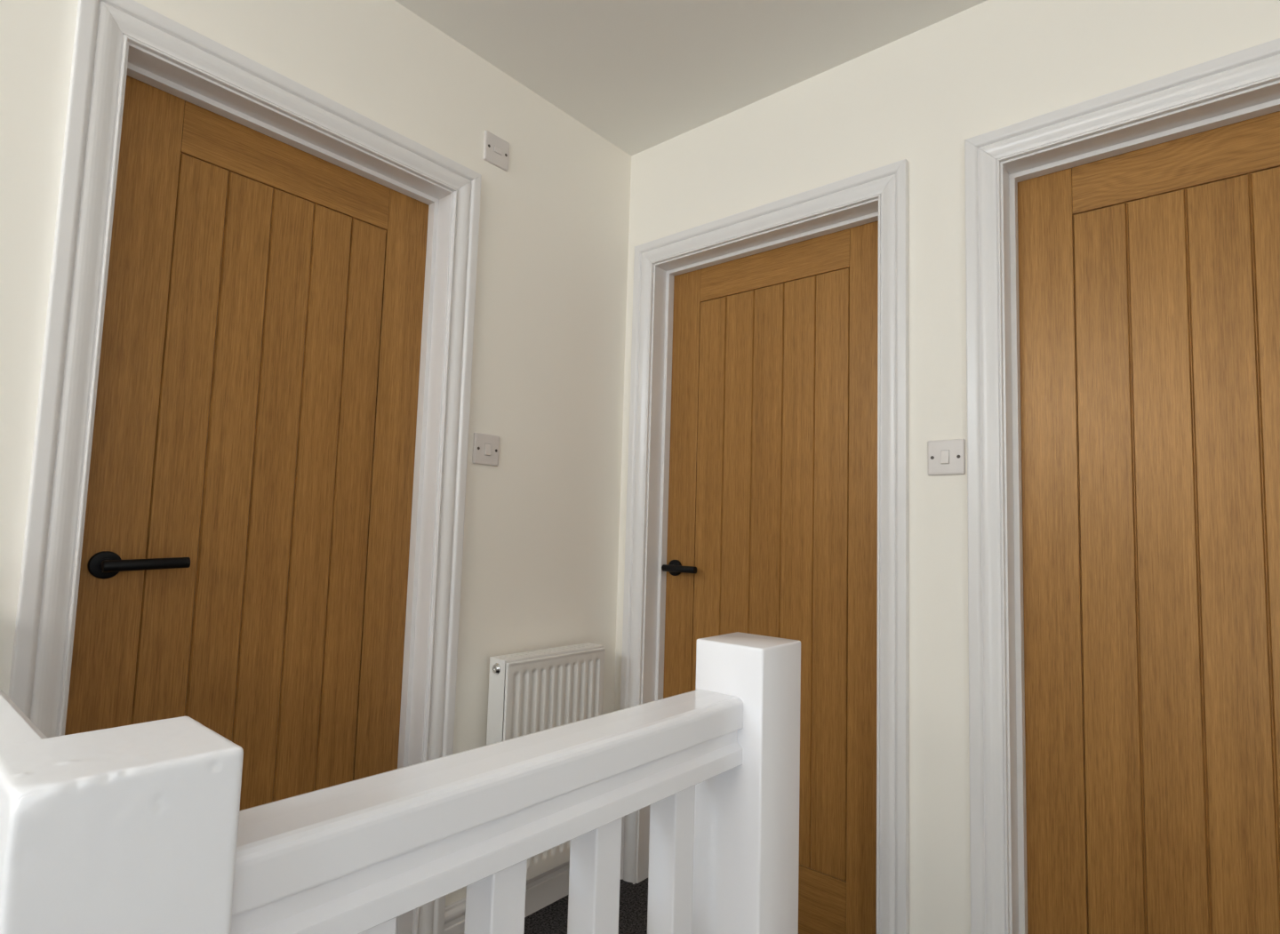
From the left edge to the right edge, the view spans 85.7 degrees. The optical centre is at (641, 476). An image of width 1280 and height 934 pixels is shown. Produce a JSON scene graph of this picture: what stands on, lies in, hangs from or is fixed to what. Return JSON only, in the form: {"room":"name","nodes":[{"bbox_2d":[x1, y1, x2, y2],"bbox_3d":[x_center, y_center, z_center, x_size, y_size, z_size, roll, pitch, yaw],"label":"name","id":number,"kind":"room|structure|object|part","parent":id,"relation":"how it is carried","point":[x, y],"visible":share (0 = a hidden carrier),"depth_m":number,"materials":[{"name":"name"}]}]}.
{"room":"stair landing","nodes":[
{"label":"stair landing","id":0,"kind":"room"},
{"bbox_2d":[0,0,631,906],"bbox_3d":[-1.364,0.398,0.908,0.130,3.378,3.800,-2,-6,40],"label":"wall","id":1,"kind":"structure","parent":0,"point":[540,554],"depth_m":1.94,"materials":[{"name":"white paint"}]},
{"bbox_2d":[8,0,481,933],"bbox_3d":[-0.816,0.163,1.549,0.150,2.080,0.880,-2,-6,40],"label":"door frame","id":2,"kind":"structure","parent":1,"relation":"attached to","point":[114,40],"depth_m":1.43,"materials":[{"name":"white wood"}]},
{"bbox_3d":[-1.027,0.129,1.202,0.020,2.080,0.075,-2,-6,40],"label":"architrave leg","id":3,"kind":"part","parent":2,"relation":"part of","materials":[{"name":"white wood"}]},
{"bbox_3d":[-0.507,0.193,1.813,0.020,2.080,0.075,-2,-6,40],"label":"architrave leg","id":4,"kind":"part","parent":2,"relation":"part of","materials":[{"name":"white wood"}]},
{"bbox_2d":[64,74,428,810],"bbox_3d":[-0.836,0.202,1.561,0.095,1.991,0.715,-2,-6,40],"label":"door","id":5,"kind":"structure","parent":1,"relation":"in","point":[245,551],"depth_m":1.55,"materials":[{"name":"brown wood"}]},
{"bbox_3d":[-0.981,0.172,1.361,0.056,0.028,0.142,-2,-6,40],"label":"handle","id":6,"kind":"part","parent":5,"relation":"part of","materials":[{"name":"black metal"}]},
{"bbox_3d":[-0.860,0.173,1.580,0.035,1.687,0.472,-2,-6,40],"label":"panel","id":7,"kind":"part","parent":5,"relation":"part of","materials":[{"name":"brown wood"}]},
{"bbox_3d":[-0.833,-0.729,1.652,0.035,0.122,0.472,-2,-6,40],"label":"rail","id":8,"kind":"part","parent":5,"relation":"part of","materials":[{"name":"brown wood"}]},
{"bbox_2d":[472,432,499,466],"bbox_3d":[-0.430,-0.076,1.920,0.014,0.086,0.086,-2,-6,40],"label":"light switch","id":9,"kind":"object","parent":1,"relation":"attached to","point":[485,447],"visible":1,"depth_m":1.91,"materials":[{"name":"white plastic"}]},
{"bbox_2d":[482,130,509,171],"bbox_3d":[-0.415,-0.935,1.979,0.010,0.086,0.086,-2,-6,40],"label":"switch","id":10,"kind":"object","parent":1,"relation":"attached to","point":[496,150],"visible":1,"depth_m":1.97,"materials":[{"name":"white plastic"}]},
{"bbox_2d":[443,861,569,933],"bbox_3d":[-0.645,1.156,1.609,0.016,0.120,1.685,-2,-6,40],"label":"baseboard","id":11,"kind":"structure","parent":1,"relation":"attached to","point":[544,890],"depth_m":2.00,"materials":[{"name":"white wood"}]},
{"bbox_2d":[486,642,605,881],"bbox_3d":[-0.286,0.880,1.979,0.102,0.750,0.392,-2,-6,40],"label":"radiator","id":12,"kind":"object","parent":1,"relation":"attached to","point":[532,692],"visible":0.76,"depth_m":1.93,"materials":[{"name":"white metal"}]},
{"bbox_3d":[-0.398,0.783,1.841,0.066,0.584,0.002,-2,-6,40],"label":"panel","id":13,"kind":"part","parent":12,"relation":"part of","materials":[{"name":"white metal"}]},
{"bbox_3d":[-0.297,0.812,2.003,0.010,0.586,0.374,-2,-6,40],"label":"panel","id":14,"kind":"part","parent":12,"relation":"part of","materials":[{"name":"white metal"}]},
{"bbox_2d":[491,642,602,663],"bbox_3d":[-0.267,0.511,2.008,0.066,0.008,0.378,-2,-6,40],"label":"grille","id":15,"kind":"object","parent":12,"relation":"attached to","point":[556,654],"depth_m":1.98,"materials":[{"name":"white metal"}]},
{"bbox_2d":[523,878,647,933],"bbox_3d":[0.428,1.291,0.754,3.010,0.220,1.835,-2,-6,40],"label":"floor","id":16,"kind":"structure","parent":0,"point":[551,919],"depth_m":1.98,"materials":[{"name":"grey carpet"}]},
{"bbox_2d":[0,632,800,933],"bbox_3d":[-0.507,0.669,0.893,1.181,0.987,0.724,-2,-6,40],"label":"balustrade","id":17,"kind":"object","parent":16,"relation":"on","point":[138,828],"visible":1,"depth_m":0.47,"materials":[{"name":"white wood"}]},
{"bbox_3d":[-0.745,0.208,0.698,1.096,0.112,0.045,-2,-6,40],"label":"handrail","id":18,"kind":"part","parent":17,"relation":"part of","materials":[{"name":"white wood"}]},
{"bbox_3d":[-0.284,0.629,0.315,0.088,0.987,0.092,-2,-6,40],"label":"newel post","id":19,"kind":"part","parent":17,"relation":"part of","materials":[{"name":"white wood"}]},
{"bbox_3d":[-0.084,0.262,0.586,0.067,0.072,0.529,-2,-6,40],"label":"handrail","id":20,"kind":"part","parent":17,"relation":"part of","materials":[{"name":"white wood"}]},
{"bbox_3d":[0.113,0.682,0.781,0.091,0.979,0.091,-2,-6,40],"label":"newel post","id":21,"kind":"part","parent":17,"relation":"part of","materials":[{"name":"white wood"}]},
{"bbox_2d":[394,0,987,156],"bbox_3d":[-0.214,-1.386,0.116,3.010,0.120,4.060,-2,-6,40],"label":"ceiling","id":22,"kind":"structure","parent":0,"point":[641,76],"depth_m":1.88,"materials":[{"name":"white paint"}]},
{"bbox_2d":[613,0,1279,933],"bbox_3d":[0.954,0.515,1.511,2.880,3.378,0.130,-2,-6,40],"label":"wall","id":23,"kind":"structure","parent":0,"point":[988,66],"depth_m":1.69,"materials":[{"name":"white paint"}]},
{"bbox_2d":[620,159,909,933],"bbox_3d":[0.344,0.237,2.046,0.924,2.080,0.150,-2,-6,40],"label":"door frame","id":24,"kind":"structure","parent":23,"relation":"attached to","point":[881,194],"depth_m":1.97,"materials":[{"name":"white wood"}]},
{"bbox_3d":[-0.021,0.244,2.271,0.075,2.080,0.020,-2,-6,40],"label":"architrave leg","id":25,"kind":"part","parent":24,"relation":"part of","materials":[{"name":"white wood"}]},
{"bbox_3d":[0.626,0.220,1.722,0.075,2.080,0.020,-2,-6,40],"label":"architrave leg","id":26,"kind":"part","parent":24,"relation":"part of","materials":[{"name":"white wood"}]},
{"bbox_2d":[661,220,878,933],"bbox_3d":[0.358,0.277,2.061,0.759,1.991,0.095,-2,-6,40],"label":"door","id":27,"kind":"structure","parent":23,"relation":"in","point":[772,515],"depth_m":2.02,"materials":[{"name":"brown wood"}]},
{"bbox_3d":[0.131,0.298,2.227,0.130,0.022,0.056,-2,-6,40],"label":"handle","id":28,"kind":"part","parent":27,"relation":"part of","materials":[{"name":"black metal"}]},
{"bbox_3d":[0.381,0.249,2.084,0.523,1.687,0.035,-2,-6,40],"label":"panel","id":29,"kind":"part","parent":27,"relation":"part of","materials":[{"name":"brown wood"}]},
{"bbox_3d":[0.407,-0.652,2.156,0.523,0.122,0.035,-2,-6,40],"label":"rail","id":30,"kind":"part","parent":27,"relation":"part of","materials":[{"name":"brown wood"}]},
{"bbox_3d":[0.353,1.181,2.010,0.523,0.182,0.035,-2,-6,40],"label":"rail","id":31,"kind":"part","parent":27,"relation":"part of","materials":[{"name":"brown wood"}]},
{"bbox_2d":[927,439,965,475],"bbox_3d":[0.733,-0.047,1.664,0.086,0.086,0.014,-2,-6,40],"label":"light switch","id":32,"kind":"object","parent":23,"relation":"attached to","point":[944,457],"visible":1,"depth_m":1.66,"materials":[{"name":"white plastic"}]},
{"bbox_2d":[964,38,1279,933],"bbox_3d":[1.157,0.206,1.358,0.924,2.080,0.150,-2,-6,40],"label":"door frame","id":33,"kind":"structure","parent":23,"relation":"attached to","point":[1244,84],"depth_m":1.57,"materials":[{"name":"white wood"}]},
{"bbox_3d":[0.791,0.213,1.583,0.075,2.080,0.020,-2,-6,40],"label":"architrave leg","id":34,"kind":"part","parent":33,"relation":"part of","materials":[{"name":"white wood"}]},
{"bbox_2d":[1016,111,1279,933],"bbox_3d":[1.190,0.249,1.395,0.759,1.991,0.035,-2,-6,40],"label":"door","id":35,"kind":"structure","parent":23,"relation":"in","point":[1149,276],"depth_m":1.47,"materials":[{"name":"brown wood"}]},
{"bbox_3d":[1.221,-0.683,1.467,0.520,0.122,0.035,-2,-6,40],"label":"rail","id":36,"kind":"part","parent":35,"relation":"part of","materials":[{"name":"brown wood"}]}
]}

